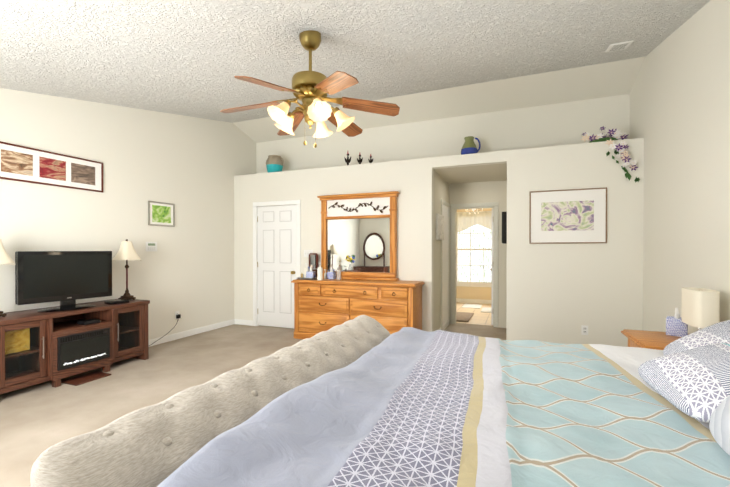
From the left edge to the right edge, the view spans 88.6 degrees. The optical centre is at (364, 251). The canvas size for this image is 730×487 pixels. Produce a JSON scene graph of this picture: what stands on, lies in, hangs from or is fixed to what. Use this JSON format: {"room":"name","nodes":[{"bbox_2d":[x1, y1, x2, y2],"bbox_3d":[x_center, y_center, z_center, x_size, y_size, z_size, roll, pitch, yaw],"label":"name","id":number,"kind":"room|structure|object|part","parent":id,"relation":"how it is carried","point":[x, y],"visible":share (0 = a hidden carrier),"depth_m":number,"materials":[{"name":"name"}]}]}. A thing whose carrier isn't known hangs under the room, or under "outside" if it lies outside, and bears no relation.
{"room":"bedroom","nodes":[
{"label":"bedroom","id":0,"kind":"room"},
{"bbox_2d":[0,88,255,339],"bbox_3d":[-3.307,-0.589,4.197,0.120,3.750,6.550,0,0,22],"label":"wall","id":1,"kind":"structure","parent":0,"point":[189,167],"depth_m":4.91,"materials":[{"name":"beige paint"}]},
{"bbox_2d":[0,141,102,192],"bbox_3d":[-3.318,-0.875,3.978,0.018,0.355,1.040,0,0,22],"label":"picture","id":2,"kind":"object","parent":1,"relation":"attached to","point":[27,164],"visible":0.98,"depth_m":3.94,"materials":[{"name":"brown wood"}]},
{"bbox_2d":[146,242,156,250],"bbox_3d":[-2.886,-0.064,5.060,0.007,0.130,0.170,0,0,22],"label":"thermostat","id":3,"kind":"object","parent":1,"relation":"attached to","point":[151,246],"visible":1,"depth_m":5.06,"materials":[{"name":"white plastic"}]},
{"bbox_2d":[148,201,174,226],"bbox_3d":[-2.821,-0.515,5.198,0.018,0.330,0.410,0,0,22],"label":"landscape picture","id":4,"kind":"object","parent":1,"relation":"attached to","point":[161,214],"visible":1,"depth_m":5.19,"materials":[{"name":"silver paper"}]},
{"bbox_2d":[148,319,234,346],"bbox_3d":[-3.352,1.243,3.920,0.014,0.090,5.680,0,0,22],"label":"baseboard","id":5,"kind":"structure","parent":1,"relation":"attached to","point":[175,336],"depth_m":5.64,"materials":[{"name":"white wood"}]},
{"bbox_2d":[0,323,505,486],"bbox_3d":[-0.350,1.341,3.456,6.165,0.100,7.390,0,0,22],"label":"floor carpet","id":6,"kind":"object","parent":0,"point":[36,420],"visible":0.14,"depth_m":3.52,"materials":[{"name":"beige carpet"}]},
{"bbox_2d":[0,299,149,393],"bbox_3d":[-3.011,0.939,3.854,0.655,0.700,1.484,0,0,22],"label":"tv console","id":7,"kind":"object","parent":6,"relation":"on","point":[36,347],"visible":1,"depth_m":3.68,"materials":[{"name":"brown wood"}]},
{"bbox_2d":[0,239,15,316],"bbox_3d":[-3.310,0.227,3.334,0.264,0.730,0.266,0,0,22],"label":"lamp","id":8,"kind":"object","parent":7,"relation":"on","point":[5,257],"visible":1,"depth_m":3.34,"materials":[{"name":"white fabric"}]},
{"bbox_2d":[15,251,111,311],"bbox_3d":[-3.043,0.293,3.830,0.309,0.590,0.799,0,0,22],"label":"tv","id":9,"kind":"object","parent":7,"relation":"on","point":[66,279],"visible":1,"depth_m":3.76,"materials":[{"name":"black plastic"}]},
{"bbox_2d":[104,299,128,304],"bbox_3d":[-2.804,0.569,4.231,0.140,0.032,0.200,0,0,34],"label":"cable box","id":10,"kind":"object","parent":7,"relation":"on","point":[118,301],"visible":1,"depth_m":4.20,"materials":[{"name":"black plastic"}]},
{"bbox_2d":[112,239,141,299],"bbox_3d":[-2.845,0.219,4.473,0.264,0.730,0.266,0,0,22],"label":"lamp","id":11,"kind":"object","parent":7,"relation":"on","point":[126,252],"visible":0.88,"depth_m":4.43,"materials":[{"name":"beige fabric"}]},
{"bbox_2d":[291,278,424,338],"bbox_3d":[-0.122,0.849,5.366,1.860,0.860,0.525,0,0,22],"label":"dresser","id":12,"kind":"object","parent":6,"relation":"on","point":[391,307],"visible":0.81,"depth_m":5.16,"materials":[{"name":"brown wood"}]},
{"bbox_2d":[297,263,316,279],"bbox_3d":[-0.852,0.297,5.571,0.260,0.239,0.200,0,0,22],"label":"tray","id":13,"kind":"object","parent":12,"relation":"on","point":[308,275],"visible":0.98,"depth_m":5.51,"materials":[{"name":"silver metal"}]},
{"bbox_2d":[308,253,317,276],"bbox_3d":[-0.808,0.222,5.831,0.185,0.385,0.165,0,0,22],"label":"jewelry box","id":14,"kind":"object","parent":12,"relation":"on","point":[313,260],"visible":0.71,"depth_m":5.82,"materials":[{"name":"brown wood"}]},
{"bbox_2d":[317,263,322,279],"bbox_3d":[-0.654,0.291,5.447,0.079,0.252,0.079,0,0,10],"label":"bottle","id":15,"kind":"object","parent":12,"relation":"on","point":[319,270],"depth_m":5.42,"materials":[{"name":"white plastic"}]},
{"bbox_2d":[326,266,334,278],"bbox_3d":[-0.501,0.319,5.612,0.105,0.195,0.105,0,0,22],"label":"bottle","id":16,"kind":"object","parent":12,"relation":"on","point":[331,274],"depth_m":5.57,"materials":[{"name":"white"}]},
{"bbox_2d":[335,266,340,279],"bbox_3d":[-0.389,0.320,5.566,0.067,0.192,0.067,0,0,10],"label":"bottle","id":17,"kind":"object","parent":12,"relation":"on","point":[337,266],"depth_m":5.59,"materials":[{"name":"white plastic"}]},
{"bbox_2d":[317,191,399,280],"bbox_3d":[-0.116,-0.218,5.572,1.290,1.269,0.125,0,0,22],"label":"dresser mirror","id":18,"kind":"object","parent":12,"relation":"on","point":[358,236],"visible":0.98,"depth_m":5.55,"materials":[{"name":"brown wood"}]},
{"bbox_2d":[30,315,729,486],"bbox_3d":[0.690,0.638,1.480,2.484,1.334,2.314,0,0,22],"label":"bed","id":19,"kind":"object","parent":6,"relation":"on","point":[363,401],"visible":1,"depth_m":1.25,"materials":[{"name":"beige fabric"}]},
{"bbox_2d":[638,343,729,422],"bbox_3d":[1.311,0.476,1.405,0.392,0.207,0.545,0,0,22],"label":"pillow","id":20,"kind":"object","parent":19,"relation":"on","point":[687,386],"depth_m":1.38,"materials":[{"name":"grey fabric"}]},
{"bbox_2d":[663,320,729,355],"bbox_3d":[1.716,0.463,1.737,0.407,0.271,0.734,0,0,22],"label":"pillow","id":21,"kind":"object","parent":19,"relation":"on","point":[715,336],"depth_m":1.86,"materials":[{"name":"grey fabric"}]},
{"bbox_2d":[709,396,729,454],"bbox_3d":[1.126,0.378,0.875,0.360,0.394,0.571,0,0,22],"label":"pillow","id":22,"kind":"object","parent":19,"relation":"on","point":[719,425],"depth_m":1.08,"materials":[{"name":"white fabric"}]},
{"bbox_2d":[621,329,688,349],"bbox_3d":[2.254,0.971,2.747,0.510,0.650,0.610,0,0,22],"label":"nightstand","id":23,"kind":"object","parent":6,"relation":"on","point":[656,340],"visible":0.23,"depth_m":2.81,"materials":[{"name":"brown wood"}]},
{"bbox_2d":[666,307,687,336],"bbox_3d":[2.402,0.536,2.883,0.125,0.216,0.125,0,1,42],"label":"tissue box","id":24,"kind":"object","parent":23,"relation":"on","point":[676,326],"visible":0.92,"depth_m":2.85,"materials":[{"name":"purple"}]},
{"bbox_2d":[681,287,719,329],"bbox_3d":[2.375,0.458,2.656,0.150,0.375,0.290,0,0,22],"label":"lamp","id":25,"kind":"object","parent":23,"relation":"on","point":[700,308],"visible":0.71,"depth_m":2.55,"materials":[{"name":"beige fabric"}]},
{"bbox_2d":[0,0,709,122],"bbox_3d":[-0.652,-1.670,2.695,5.925,1.307,5.790,0,0,22],"label":"ceiling","id":26,"kind":"structure","parent":0,"point":[191,58],"depth_m":3.12,"materials":[{"name":"white paint"}]},
{"bbox_2d":[220,30,399,147],"bbox_3d":[-0.420,-1.230,2.874,1.304,0.890,1.358,0,0,22],"label":"ceiling fan","id":27,"kind":"object","parent":26,"relation":"hanging from","point":[310,89],"visible":0.98,"depth_m":2.81,"materials":[{"name":"brown wood"}]},
{"bbox_3d":[-0.800,-1.124,2.881,0.610,0.019,0.156,-9,13,1],"label":"blade","id":28,"kind":"part","parent":27,"relation":"part of","materials":[{"name":"brown wood"}]},
{"bbox_3d":[-0.615,-1.122,2.548,0.156,0.019,0.610,15,17,28],"label":"blade","id":29,"kind":"part","parent":27,"relation":"part of","materials":[{"name":"brown wood"}]},
{"bbox_3d":[-0.605,-1.126,3.207,0.156,0.019,0.610,-15,-1,-30],"label":"blade","id":30,"kind":"part","parent":27,"relation":"part of","materials":[{"name":"brown wood"}]},
{"bbox_3d":[-0.234,-1.122,2.543,0.156,0.019,0.610,15,2,-30],"label":"blade","id":31,"kind":"part","parent":27,"relation":"part of","materials":[{"name":"brown wood"}]},
{"bbox_3d":[-0.225,-1.126,3.202,0.156,0.019,0.610,-14,-16,28],"label":"blade","id":32,"kind":"part","parent":27,"relation":"part of","materials":[{"name":"brown wood"}]},
{"bbox_3d":[-0.039,-1.124,2.869,0.610,0.019,0.156,9,-12,1],"label":"blade","id":33,"kind":"part","parent":27,"relation":"part of","materials":[{"name":"brown wood"}]},
{"bbox_2d":[605,40,632,52],"bbox_3d":[2.558,-2.064,3.776,0.190,0.064,0.265,0,0,22],"label":"ceiling vent","id":34,"kind":"object","parent":26,"relation":"in","point":[618,46],"visible":1,"depth_m":3.74,"materials":[{"name":"white plastic"}]},
{"bbox_2d":[234,138,643,346],"bbox_3d":[0.571,-0.018,5.701,5.925,2.590,0.600,0,0,22],"label":"wall","id":35,"kind":"structure","parent":0,"point":[560,293],"depth_m":4.76,"materials":[{"name":"beige paint"}]},
{"bbox_2d":[235,319,252,325],"bbox_3d":[-2.087,1.227,6.463,0.375,0.090,0.014,0,0,22],"label":"baseboard","id":36,"kind":"structure","parent":35,"relation":"attached to","point":[237,321],"depth_m":6.45,"materials":[{"name":"white wood"}]},
{"bbox_2d":[266,155,283,172],"bbox_3d":[-1.570,-1.484,6.501,0.370,0.329,0.289,0,0,22],"label":"vase","id":37,"kind":"object","parent":35,"relation":"on","point":[274,163],"visible":0.94,"depth_m":6.39,"materials":[{"name":"teal ceramic"}]},
{"bbox_2d":[253,200,300,328],"bbox_3d":[-1.469,0.221,6.215,0.940,2.105,0.114,0,0,22],"label":"door","id":38,"kind":"structure","parent":35,"relation":"attached to","point":[276,250],"depth_m":6.24,"materials":[{"name":"white paint"}]},
{"bbox_2d":[304,250,312,256],"bbox_3d":[-0.908,0.035,5.974,0.165,0.115,0.011,0,0,22],"label":"light switch","id":39,"kind":"object","parent":35,"relation":"attached to","point":[307,253],"visible":0.73,"depth_m":5.98,"materials":[{"name":"white plastic"}]},
{"bbox_2d":[344,152,350,164],"bbox_3d":[-0.272,-1.460,5.949,0.115,0.287,0.084,0,0,22],"label":"candle","id":40,"kind":"object","parent":35,"relation":"on","point":[347,160],"visible":0.77,"depth_m":5.94,"materials":[{"name":"grey metal"}]},
{"bbox_2d":[357,153,362,163],"bbox_3d":[-0.080,-1.436,5.871,0.096,0.241,0.070,0,0,22],"label":"candle","id":41,"kind":"object","parent":35,"relation":"on","point":[359,160],"visible":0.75,"depth_m":5.86,"materials":[{"name":"grey metal"}]},
{"bbox_2d":[461,136,480,154],"bbox_3d":[1.483,-1.454,5.254,0.268,0.285,0.230,0,0,22],"label":"pitcher","id":42,"kind":"object","parent":35,"relation":"on","point":[469,146],"visible":0.81,"depth_m":5.19,"materials":[{"name":"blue ceramic"}]},
{"bbox_2d":[529,187,606,243],"bbox_3d":[2.474,-0.426,4.585,0.840,0.660,0.018,0,0,22],"label":"picture","id":43,"kind":"object","parent":35,"relation":"attached to","point":[568,216],"visible":1,"depth_m":4.58,"materials":[{"name":"dark wood"},{"name":"white mat board"},{"name":"printed paper"}]},
{"bbox_2d":[581,325,587,334],"bbox_3d":[2.659,0.954,4.526,0.072,0.115,0.008,0,0,22],"label":"outlet","id":44,"kind":"object","parent":35,"relation":"attached to","point":[584,329],"visible":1,"depth_m":4.53,"materials":[{"name":"white plastic"}]},
{"bbox_2d":[581,126,639,182],"bbox_3d":[2.908,-1.146,4.477,0.593,0.716,0.336,0,0,22],"label":"flowers","id":45,"kind":"object","parent":35,"relation":"on","point":[625,155],"visible":1,"depth_m":4.36,"materials":[{"name":"white plant"}]},
{"bbox_2d":[233,57,644,142],"bbox_3d":[0.563,-2.193,5.668,5.925,0.300,0.640,0,0,22],"label":"ceiling","id":46,"kind":"structure","parent":0,"point":[614,78],"depth_m":5.17,"materials":[{"name":"beige paint"}]},
{"bbox_2d":[256,94,629,173],"bbox_3d":[0.707,-1.846,6.022,5.925,1.260,0.120,0,0,22],"label":"wall","id":47,"kind":"structure","parent":0,"point":[565,123],"depth_m":5.66,"materials":[{"name":"beige paint"}]},
{"bbox_2d":[433,163,506,331],"bbox_3d":[1.703,0.031,5.822,1.220,2.490,1.440,0,0,22],"label":"wall","id":48,"kind":"structure","parent":0,"point":[474,184],"depth_m":6.21,"materials":[{"name":"beige paint"}]},
{"bbox_2d":[436,214,443,239],"bbox_3d":[1.137,-0.363,5.673,0.038,0.380,0.460,0,0,22],"label":"framed picture","id":49,"kind":"object","parent":48,"relation":"attached to","point":[439,227],"visible":0.96,"depth_m":5.54},
{"bbox_2d":[439,319,448,330],"bbox_3d":[1.213,1.230,5.912,0.018,0.090,1.420,0,0,22],"label":"baseboard","id":50,"kind":"structure","parent":48,"relation":"attached to","point":[446,324],"depth_m":6.17,"materials":[{"name":"white wood"}]},
{"bbox_2d":[441,199,498,329],"bbox_3d":[1.729,0.226,6.106,0.816,2.095,0.912,0,0,22],"label":"door frame","id":51,"kind":"structure","parent":48,"relation":"attached to","point":[448,288],"depth_m":6.17,"materials":[{"name":"beige wood"}]},
{"bbox_2d":[502,212,506,243],"bbox_3d":[2.158,-0.354,5.753,0.083,0.460,0.580,0,0,22],"label":"framed picture","id":52,"kind":"object","parent":48,"relation":"attached to","point":[504,227],"visible":0.6,"depth_m":5.49,"materials":[{"name":"black"}]},
{"bbox_2d":[456,208,491,299],"bbox_3d":[2.408,0.013,7.787,3.340,2.500,2.730,0,0,22],"label":"wall","id":53,"kind":"structure","parent":0,"point":[465,292],"depth_m":9.05,"materials":[{"name":"beige paint"}]},
{"bbox_2d":[456,298,490,303],"bbox_3d":[2.876,1.205,8.941,3.100,0.100,0.014,0,0,22],"label":"baseboard","id":54,"kind":"structure","parent":53,"relation":"attached to","point":[479,301],"depth_m":9.04,"materials":[{"name":"white wood"}]},
{"bbox_2d":[456,224,491,286],"bbox_3d":[2.693,-0.010,8.987,1.060,1.730,0.049,0,0,22],"label":"bathroom window","id":55,"kind":"structure","parent":53,"relation":"in","point":[473,257],"depth_m":9.03,"materials":[{"name":"white glass"}]},
{"bbox_2d":[457,211,491,232],"bbox_3d":[2.680,-0.699,8.951,1.200,0.508,0.030,0,0,22],"label":"valance","id":56,"kind":"object","parent":55,"relation":"attached to","point":[465,220],"visible":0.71,"depth_m":8.99,"materials":[{"name":"white fabric"}]},
{"bbox_2d":[456,302,492,325],"bbox_3d":[2.408,1.313,7.795,3.100,0.100,2.730,0,0,22],"label":"floor","id":57,"kind":"structure","parent":0,"point":[478,317],"depth_m":7.50,"materials":[{"name":"beige tile"}]},
{"bbox_2d":[456,312,473,321],"bbox_3d":[1.741,1.252,7.219,0.600,0.030,0.900,0,0,22],"label":"bath rug","id":58,"kind":"object","parent":57,"relation":"on","point":[463,316],"visible":0.46,"depth_m":7.11,"materials":[{"name":"brown fabric"}]},
{"bbox_2d":[461,304,481,308],"bbox_3d":[2.447,1.250,8.551,0.400,0.015,0.600,0,0,22],"label":"bath mat","id":59,"kind":"object","parent":57,"relation":"on","point":[476,306],"visible":1,"depth_m":8.44,"materials":[{"name":"white fabric"}]},
{"bbox_2d":[481,307,490,312],"bbox_3d":[2.693,1.254,7.965,0.400,0.015,0.600,0,0,22],"label":"bath mat","id":60,"kind":"object","parent":57,"relation":"on","point":[486,310],"visible":0.52,"depth_m":7.89,"materials":[{"name":"white fabric"}]},
{"bbox_2d":[629,0,729,333],"bbox_3d":[2.290,-0.573,1.912,0.120,3.750,6.550,0,0,22],"label":"wall","id":61,"kind":"structure","parent":0,"point":[680,108],"depth_m":3.21,"materials":[{"name":"beige paint"}]},
{"bbox_3d":[-2.731,0.928,5.446,0.008,0.115,0.072,0,0,22],"label":"outlet","id":62,"kind":"object","parent":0,"visible":0},
{"bbox_2d":[149,314,180,345],"bbox_3d":[-2.812,1.095,5.186,0.040,0.351,0.595,0,0,22],"label":"power cord","id":63,"kind":"object","parent":62,"relation":"attached to","point":[178,316],"visible":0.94,"depth_m":5.41,"materials":[{"name":"black plastic"}]}
]}

